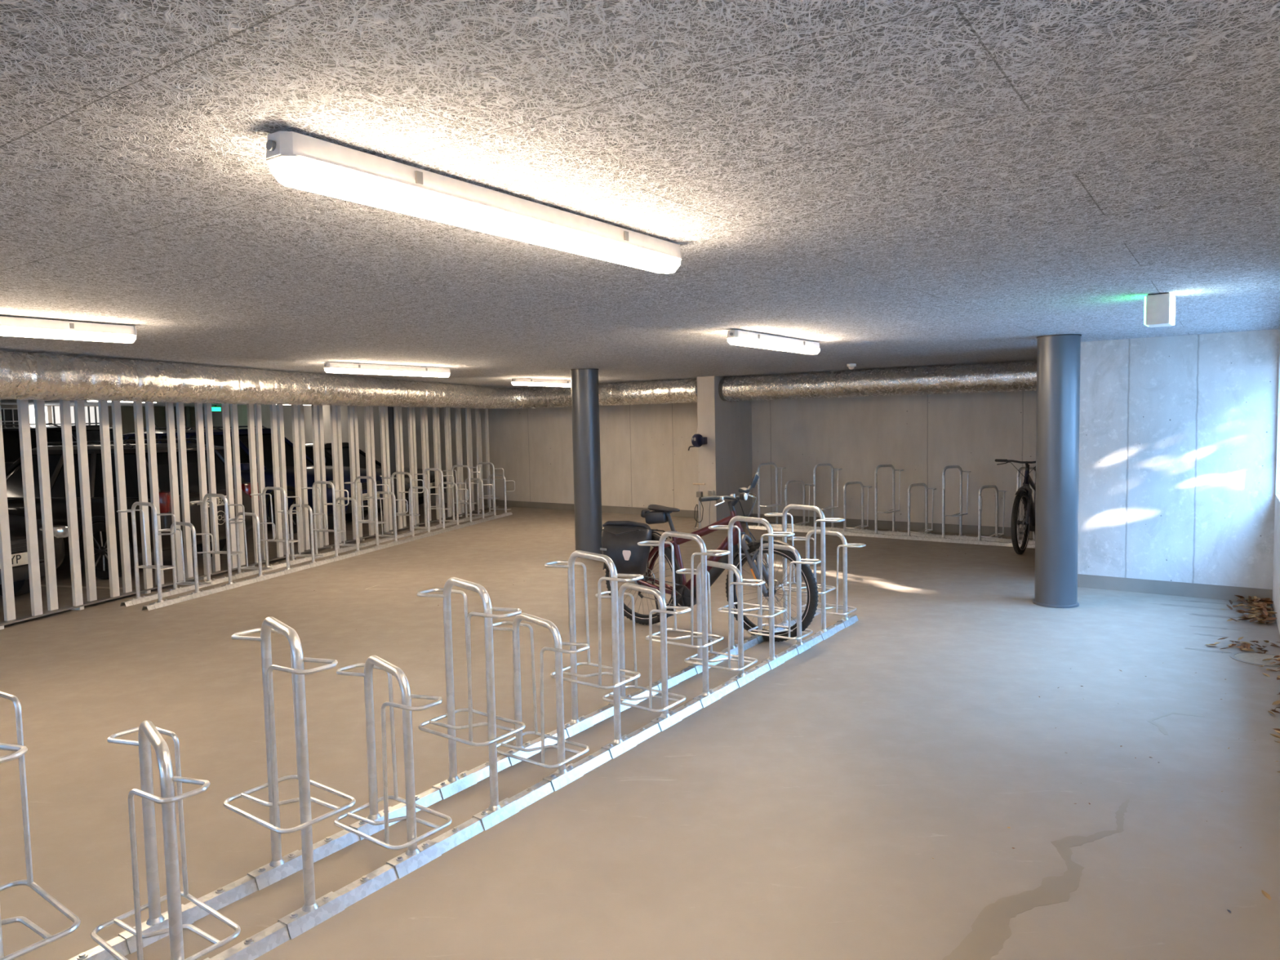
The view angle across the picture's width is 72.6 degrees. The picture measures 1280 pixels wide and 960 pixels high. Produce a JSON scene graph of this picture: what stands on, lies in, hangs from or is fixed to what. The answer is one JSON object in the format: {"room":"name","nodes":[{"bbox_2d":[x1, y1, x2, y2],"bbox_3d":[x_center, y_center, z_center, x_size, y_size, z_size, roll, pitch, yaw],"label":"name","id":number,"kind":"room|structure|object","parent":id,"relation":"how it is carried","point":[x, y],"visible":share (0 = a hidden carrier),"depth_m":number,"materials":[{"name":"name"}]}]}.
{"room":"parking garage","nodes":[
{"label":"parking garage","id":0,"kind":"room"},
{"bbox_2d":[0,404,195,434],"bbox_3d":[-14.371,-0.364,17.301,0.300,2.290,42.000,0,4,15],"label":"wall","id":1,"kind":"structure","parent":0,"point":[126,412],"depth_m":22.14,"materials":[{"name":"concrete"}]},
{"bbox_2d":[29,406,48,426],"bbox_3d":[-13.531,-0.531,19.710,0.040,2.260,0.400,0,4,15],"label":"lit doorway","id":2,"kind":"structure","parent":1,"relation":"in","point":[31,408],"depth_m":19.49,"materials":[{"name":"white"}]},
{"bbox_2d":[51,405,99,426],"bbox_3d":[-13.264,-0.607,20.671,0.060,2.270,1.340,0,4,15],"label":"window","id":3,"kind":"structure","parent":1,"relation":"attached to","point":[91,413],"depth_m":20.78,"materials":[{"name":"white glass"}]},
{"bbox_2d":[202,391,1036,528],"bbox_3d":[-4.458,-0.675,18.771,30.300,2.290,0.250,2,5,37],"label":"wall","id":4,"kind":"structure","parent":0,"point":[646,460],"depth_m":13.46,"materials":[{"name":"concrete"}]},
{"bbox_2d":[484,499,698,518],"bbox_3d":[-0.855,0.522,15.996,6.050,0.125,0.006,2,5,37],"label":"baseboard","id":5,"kind":"structure","parent":4,"relation":"attached to","point":[615,509],"depth_m":16.33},
{"bbox_2d":[752,513,1032,537],"bbox_3d":[4.533,0.683,11.949,6.810,0.125,0.006,2,5,37],"label":"baseboard","id":6,"kind":"structure","parent":4,"relation":"attached to","point":[902,526],"depth_m":12.49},
{"bbox_2d":[0,0,1279,407],"bbox_3d":[-6.803,-1.160,7.546,27.502,0.300,35.844,0,4,12],"label":"ceiling","id":7,"kind":"structure","parent":0,"point":[877,184],"depth_m":2.26,"materials":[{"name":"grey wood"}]},
{"bbox_2d":[0,315,137,342],"bbox_3d":[-3.510,-0.826,4.607,0.104,0.104,1.617,1,5,34],"label":"ceiling lamp","id":8,"kind":"object","parent":7,"relation":"attached to","point":[9,326],"visible":1,"depth_m":4.92,"materials":[{"name":"beige plastic"}]},
{"bbox_2d":[87,400,156,403],"bbox_3d":[-9.420,-1.468,15.893,0.104,0.104,1.517,0,4,15],"label":"ceiling lamp","id":9,"kind":"object","parent":7,"relation":"attached to","point":[87,401],"visible":0.03,"depth_m":15.79,"materials":[{"name":"beige plastic"}]},
{"bbox_2d":[211,404,221,411],"bbox_3d":[-10.966,-1.858,22.507,0.050,0.160,0.340,0,4,15],"label":"exit sign","id":10,"kind":"object","parent":7,"relation":"hanging from","point":[215,408],"visible":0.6,"depth_m":22.49,"materials":[{"name":"green plastic"}]},
{"bbox_2d":[0,350,697,408],"bbox_3d":[-4.391,-0.877,7.694,4.103,0.386,16.353,1,4,28],"label":"ventilation duct","id":11,"kind":"object","parent":7,"relation":"attached to","point":[24,375],"visible":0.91,"depth_m":8.96,"materials":[{"name":"metal"}]},
{"bbox_2d":[324,362,450,377],"bbox_3d":[-2.607,-1.153,9.136,0.104,0.104,1.617,1,5,34],"label":"ceiling lamp","id":12,"kind":"object","parent":7,"relation":"attached to","point":[330,367],"visible":1,"depth_m":9.01,"materials":[{"name":"beige plastic"}]},
{"bbox_2d":[266,130,681,273],"bbox_3d":[-0.333,-0.752,2.521,0.104,0.104,1.617,1,5,34],"label":"ceiling lamp","id":13,"kind":"object","parent":7,"relation":"attached to","point":[296,160],"visible":1,"depth_m":2.23,"materials":[{"name":"beige plastic"}]},
{"bbox_2d":[511,377,571,386],"bbox_3d":[-1.353,-1.427,12.778,0.104,0.104,1.517,1,5,34],"label":"ceiling lamp","id":14,"kind":"object","parent":7,"relation":"attached to","point":[515,381],"visible":0.83,"depth_m":12.58,"materials":[{"name":"beige plastic"}]},
{"bbox_2d":[727,329,820,354],"bbox_3d":[1.075,-1.075,6.831,0.104,0.104,1.517,1,5,34],"label":"ceiling lamp","id":15,"kind":"object","parent":7,"relation":"attached to","point":[735,337],"visible":1,"depth_m":6.66,"materials":[{"name":"beige plastic"}]},
{"bbox_2d":[846,363,856,369],"bbox_3d":[2.591,-1.388,10.684,0.110,0.070,0.110,-1,4,0],"label":"sensor","id":16,"kind":"object","parent":7,"relation":"attached to","point":[851,366],"visible":1,"depth_m":10.65,"materials":[{"name":"white plastic"}]},
{"bbox_2d":[718,360,1036,401],"bbox_3d":[3.931,-1.292,11.211,6.640,0.384,0.384,2,5,37],"label":"ventilation duct","id":17,"kind":"object","parent":7,"relation":"attached to","point":[1007,376],"visible":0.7,"depth_m":11.53,"materials":[{"name":"metal"}]},
{"bbox_2d":[1143,292,1175,327],"bbox_3d":[2.910,-0.950,4.881,0.132,0.170,0.190,2,5,37],"label":"exit sign","id":18,"kind":"object","parent":7,"relation":"hanging from","point":[1159,308],"visible":1,"depth_m":4.81,"materials":[{"name":"white plastic"}]},
{"bbox_2d":[0,502,1279,959],"bbox_3d":[-6.749,1.373,7.718,27.502,0.200,35.844,0,4,12],"label":"floor","id":19,"kind":"structure","parent":0,"point":[804,811],"depth_m":4.15,"materials":[{"name":"grey concrete"}]},
{"bbox_2d":[0,408,18,426],"bbox_3d":[-13.836,-0.412,18.503,0.073,2.224,1.630,0,4,15],"label":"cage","id":20,"kind":"object","parent":19,"relation":"on","point":[9,415],"visible":0.1,"depth_m":18.96,"materials":[{"name":"grey metal"}]},
{"bbox_2d":[0,514,68,596],"bbox_3d":[-7.852,0.397,8.394,4.357,1.703,2.100,0,4,15],"label":"parked car","id":21,"kind":"object","parent":19,"relation":"on","point":[16,522],"visible":0.38,"depth_m":8.29,"materials":[{"name":"black paint"}]},
{"bbox_2d":[10,538,26,552],"bbox_3d":[-5.818,0.655,7.870,0.070,0.170,0.756,0,4,15],"label":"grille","id":22,"kind":"object","parent":21,"relation":"attached to","point":[17,545],"depth_m":8.06,"materials":[{"name":"black metal"}]},
{"bbox_2d":[1,422,124,470],"bbox_3d":[-11.304,-0.325,17.730,4.730,2.023,2.200,0,4,15],"label":"parked car","id":23,"kind":"object","parent":19,"relation":"on","point":[11,446],"visible":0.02,"depth_m":17.23,"materials":[{"name":"black paint"}]},
{"bbox_2d":[40,584,122,589],"bbox_3d":[-7.533,1.150,9.755,4.400,0.001,0.080,0,4,15],"label":"parking line","id":24,"kind":"object","parent":19,"relation":"on","point":[69,586],"visible":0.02,"depth_m":9.36,"materials":[{"name":"paint"}]},
{"bbox_2d":[5,435,258,579],"bbox_3d":[-7.098,0.199,10.917,4.300,1.723,2.080,0,4,15],"label":"parked car","id":25,"kind":"object","parent":19,"relation":"on","point":[14,481],"visible":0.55,"depth_m":9.99,"materials":[{"name":"grey paint"}]},
{"bbox_2d":[158,490,171,513],"bbox_3d":[-5.306,0.245,9.731,0.160,0.240,0.220,-2,4,-5],"label":"tail lamp","id":26,"kind":"object","parent":25,"relation":"attached to","point":[165,504],"depth_m":9.63,"materials":[{"name":"red plastic"}]},
{"bbox_2d":[241,481,258,500],"bbox_3d":[-4.954,0.148,11.052,0.160,0.240,0.220,2,5,35],"label":"tail lamp","id":27,"kind":"object","parent":25,"relation":"attached to","point":[246,486],"depth_m":10.95,"materials":[{"name":"red plastic"}]},
{"bbox_2d":[164,406,166,430],"bbox_3d":[-12.392,-0.792,22.967,0.140,2.290,0.136,-1,4,0],"label":"riser pipe","id":28,"kind":"object","parent":19,"relation":"on","point":[164,406],"visible":0.04,"depth_m":22.85,"materials":[{"name":"metal"}]},
{"bbox_2d":[174,406,177,430],"bbox_3d":[-12.302,-0.816,23.304,0.140,2.290,0.136,-1,4,0],"label":"riser pipe","id":29,"kind":"object","parent":19,"relation":"on","point":[175,406],"visible":0.02,"depth_m":23.18,"materials":[{"name":"metal"}]},
{"bbox_2d":[184,406,191,430],"bbox_3d":[-12.212,-0.841,23.641,0.140,2.290,0.136,-1,4,0],"label":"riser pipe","id":30,"kind":"object","parent":19,"relation":"on","point":[187,409],"visible":0.34,"depth_m":23.53,"materials":[{"name":"metal"}]},
{"bbox_2d":[0,400,500,629],"bbox_3d":[-4.570,-0.118,10.758,0.115,2.270,13.400,0,4,15],"label":"fence","id":31,"kind":"object","parent":19,"relation":"on","point":[297,417],"visible":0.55,"depth_m":9.51,"materials":[{"name":"metal"}]},
{"bbox_2d":[122,422,391,533],"bbox_3d":[-6.545,-0.154,14.759,4.457,1.883,2.140,0,4,15],"label":"parked car","id":32,"kind":"object","parent":19,"relation":"on","point":[218,437],"visible":0.17,"depth_m":14.07,"materials":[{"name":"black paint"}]},
{"bbox_2d":[240,462,249,471],"bbox_3d":[-6.188,-0.205,13.643,0.100,0.120,0.180,0,4,15],"label":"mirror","id":33,"kind":"object","parent":32,"relation":"attached to","point":[244,466],"depth_m":13.59,"materials":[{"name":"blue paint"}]},
{"bbox_2d":[361,480,380,492],"bbox_3d":[-4.463,0.123,14.224,0.070,0.170,0.773,0,4,15],"label":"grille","id":34,"kind":"object","parent":32,"relation":"attached to","point":[364,486],"depth_m":14.17,"materials":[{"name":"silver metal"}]},
{"bbox_2d":[116,462,515,610],"bbox_3d":[-3.635,0.422,12.024,0.697,0.982,8.252,0,4,16],"label":"bicycle rack","id":35,"kind":"object","parent":19,"relation":"on","point":[259,570],"visible":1,"depth_m":10.31,"materials":[{"name":"metal"}]},
{"bbox_2d":[298,442,446,512],"bbox_3d":[-6.063,-0.192,17.533,4.257,1.563,2.080,0,4,15],"label":"parked car","id":36,"kind":"object","parent":19,"relation":"on","point":[327,446],"visible":0.12,"depth_m":17.08,"materials":[{"name":"black paint"}]},
{"bbox_2d":[422,477,435,483],"bbox_3d":[-4.078,0.052,17.021,0.070,0.170,0.748,0,4,15],"label":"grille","id":37,"kind":"object","parent":36,"relation":"attached to","point":[432,479],"depth_m":16.99,"materials":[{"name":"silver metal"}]},
{"bbox_2d":[364,584,405,589],"bbox_3d":[-2.624,1.106,8.879,0.445,0.001,0.245,2,5,39],"label":"scuff mark","id":38,"kind":"object","parent":19,"relation":"on","point":[378,584],"visible":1,"depth_m":8.86,"materials":[{"name":"grey"}]},
{"bbox_2d":[378,406,397,515],"bbox_3d":[-4.632,-0.496,16.197,0.392,2.290,0.392,-1,4,0],"label":"fence slat","id":39,"kind":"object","parent":19,"relation":"on","point":[390,409],"depth_m":16.03,"materials":[{"name":"grey paint"}]},
{"bbox_2d":[0,504,866,959],"bbox_3d":[-0.247,0.862,4.489,0.697,0.982,6.705,1,5,34],"label":"bicycle rack","id":40,"kind":"object","parent":19,"relation":"on","point":[179,917],"visible":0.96,"depth_m":3.57,"materials":[{"name":"metal"}]},
{"bbox_2d":[570,368,603,557],"bbox_3d":[-0.653,-0.208,10.710,0.368,2.290,0.368,-1,4,0],"label":"round column","id":41,"kind":"structure","parent":19,"relation":"on","point":[584,381],"depth_m":10.57,"materials":[{"name":"grey metal"}]},
{"bbox_2d":[693,483,705,529],"bbox_3d":[0.886,0.395,13.070,0.210,0.693,0.090,2,5,37],"label":"pump","id":42,"kind":"object","parent":19,"relation":"on","point":[699,494],"visible":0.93,"depth_m":13.06,"materials":[{"name":"metal"}]},
{"bbox_2d":[603,473,818,641],"bbox_3d":[0.531,0.568,6.781,0.729,1.229,1.813,-4,5,-39],"label":"bicycle","id":43,"kind":"object","parent":19,"relation":"on","point":[661,514],"visible":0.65,"depth_m":6.61,"materials":[{"name":"red paint"}]},
{"bbox_2d":[600,520,651,574],"bbox_3d":[-0.119,0.543,6.952,0.467,0.431,0.194,1,5,34],"label":"bag","id":44,"kind":"object","parent":43,"relation":"hanging from","point":[620,539],"visible":0.88,"depth_m":6.87,"materials":[{"name":"black plastic"}]},
{"bbox_2d":[697,376,752,528],"bbox_3d":[1.335,-0.445,13.577,0.309,2.290,1.100,2,5,37],"label":"wall pier","id":45,"kind":"object","parent":19,"relation":"on","point":[725,462],"visible":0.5,"depth_m":13.23,"materials":[{"name":"concrete"}]},
{"bbox_2d":[688,434,706,450],"bbox_3d":[0.861,-0.568,13.094,0.224,0.248,0.224,2,5,37],"label":"hose reel","id":46,"kind":"object","parent":45,"relation":"attached to","point":[697,440],"visible":1,"depth_m":13.03,"materials":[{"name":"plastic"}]},
{"bbox_2d":[707,489,714,524],"bbox_3d":[1.067,0.422,13.128,0.100,0.533,0.054,2,5,37],"label":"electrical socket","id":47,"kind":"object","parent":45,"relation":"attached to","point":[710,493],"visible":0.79,"depth_m":13.11,"materials":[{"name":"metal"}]},
{"bbox_2d":[716,513,752,525],"bbox_3d":[1.484,0.638,13.556,0.006,0.125,1.100,2,5,37],"label":"pier","id":48,"kind":"object","parent":45,"relation":"attached to","point":[751,514],"visible":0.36,"depth_m":13.81,"materials":[{"name":"grey concrete"}]},
{"bbox_2d":[198,529,1278,858],"bbox_3d":[0.259,1.055,8.625,7.663,0.008,10.812,-1,4,0],"label":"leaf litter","id":49,"kind":"object","parent":19,"relation":"on","point":[526,530],"visible":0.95,"depth_m":4.28,"materials":[{"name":"brown plant"}]},
{"bbox_2d":[746,462,1035,548],"bbox_3d":[3.900,0.295,11.536,5.547,0.982,0.671,2,5,38],"label":"bicycle rack","id":50,"kind":"object","parent":19,"relation":"on","point":[980,540],"visible":0.78,"depth_m":11.80,"materials":[{"name":"metal"}]},
{"bbox_2d":[995,458,1035,554],"bbox_3d":[4.806,0.287,10.558,1.789,1.096,0.727,-4,5,-36],"label":"bicycle","id":51,"kind":"object","parent":19,"relation":"on","point":[1024,492],"visible":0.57,"depth_m":10.24,"materials":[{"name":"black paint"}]},
{"bbox_2d":[942,799,1129,959],"bbox_3d":[1.461,1.412,3.096,0.190,0.001,1.758,3,5,44],"label":"damp stain","id":52,"kind":"object","parent":19,"relation":"on","point":[991,928],"visible":1,"depth_m":2.93,"materials":[{"name":"grey concrete"}]},
{"bbox_2d":[1032,333,1081,608],"bbox_3d":[3.559,-0.075,7.437,0.364,2.290,0.364,-1,4,0],"label":"round column","id":53,"kind":"structure","parent":19,"relation":"on","point":[1058,356],"depth_m":7.31,"materials":[{"name":"grey metal"}]},
{"bbox_2d":[1147,709,1203,734],"bbox_3d":[2.825,1.279,4.630,0.482,0.001,0.163,-4,5,-36],"label":"damp stain","id":54,"kind":"object","parent":19,"relation":"on","point":[1184,712],"visible":1,"depth_m":4.70,"materials":[{"name":"grey concrete"}]},
{"bbox_2d":[1152,600,1246,653],"bbox_3d":[4.403,1.105,6.688,0.672,0.001,1.837,0,4,23],"label":"smear","id":55,"kind":"object","parent":19,"relation":"on","point":[1172,605],"visible":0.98,"depth_m":6.96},
{"bbox_2d":[1205,636,1279,653],"bbox_3d":[4.189,1.133,6.023,0.426,0.046,0.358,-3,4,-30],"label":"leaf litter","id":56,"kind":"object","parent":19,"relation":"on","point":[1245,644],"visible":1,"depth_m":5.99,"materials":[{"name":"brown plant"}]},
{"bbox_2d":[1221,595,1276,623],"bbox_3d":[4.914,1.037,7.007,0.387,0.083,0.977,2,5,39],"label":"leaf litter","id":57,"kind":"object","parent":19,"relation":"on","point":[1263,604],"visible":1,"depth_m":6.94,"materials":[{"name":"brown plant"}]},
{"bbox_2d":[1229,651,1279,666],"bbox_3d":[4.086,1.176,5.729,0.350,0.004,0.350,-1,4,0],"label":"floor drain","id":58,"kind":"object","parent":19,"relation":"on","point":[1249,657],"visible":0.94,"depth_m":5.75,"materials":[{"name":"grey metal"}]},
{"bbox_2d":[1261,889,1271,900],"bbox_3d":[2.112,1.400,2.940,0.024,0.008,0.054,-1,4,0],"label":"dry leaf","id":59,"kind":"object","parent":19,"relation":"on","point":[1266,895],"visible":1,"depth_m":2.94,"materials":[{"name":"brown plant"}]},
{"bbox_2d":[1261,655,1279,772],"bbox_3d":[3.497,1.239,4.750,0.153,0.036,2.351,1,5,33],"label":"leaf litter","id":60,"kind":"object","parent":19,"relation":"on","point":[1277,702],"visible":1,"depth_m":4.86,"materials":[{"name":"brown plant"}]},
{"bbox_2d":[1077,328,1279,589],"bbox_3d":[4.715,-0.126,7.827,1.612,2.290,0.247,2,5,37],"label":"wall","id":61,"kind":"structure","parent":0,"point":[1178,433],"depth_m":7.65,"materials":[{"name":"concrete"}]},
{"bbox_2d":[1077,573,1272,602],"bbox_3d":[4.662,0.962,7.800,1.612,0.125,0.006,2,5,37],"label":"baseboard","id":62,"kind":"structure","parent":61,"relation":"attached to","point":[1100,582],"depth_m":7.75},
{"bbox_2d":[1271,337,1279,633],"bbox_3d":[0.823,0.467,0.328,0.250,2.290,16.500,1,5,34],"label":"wall","id":63,"kind":"structure","parent":0,"point":[1276,571],"depth_m":7.07,"materials":[{"name":"concrete"}]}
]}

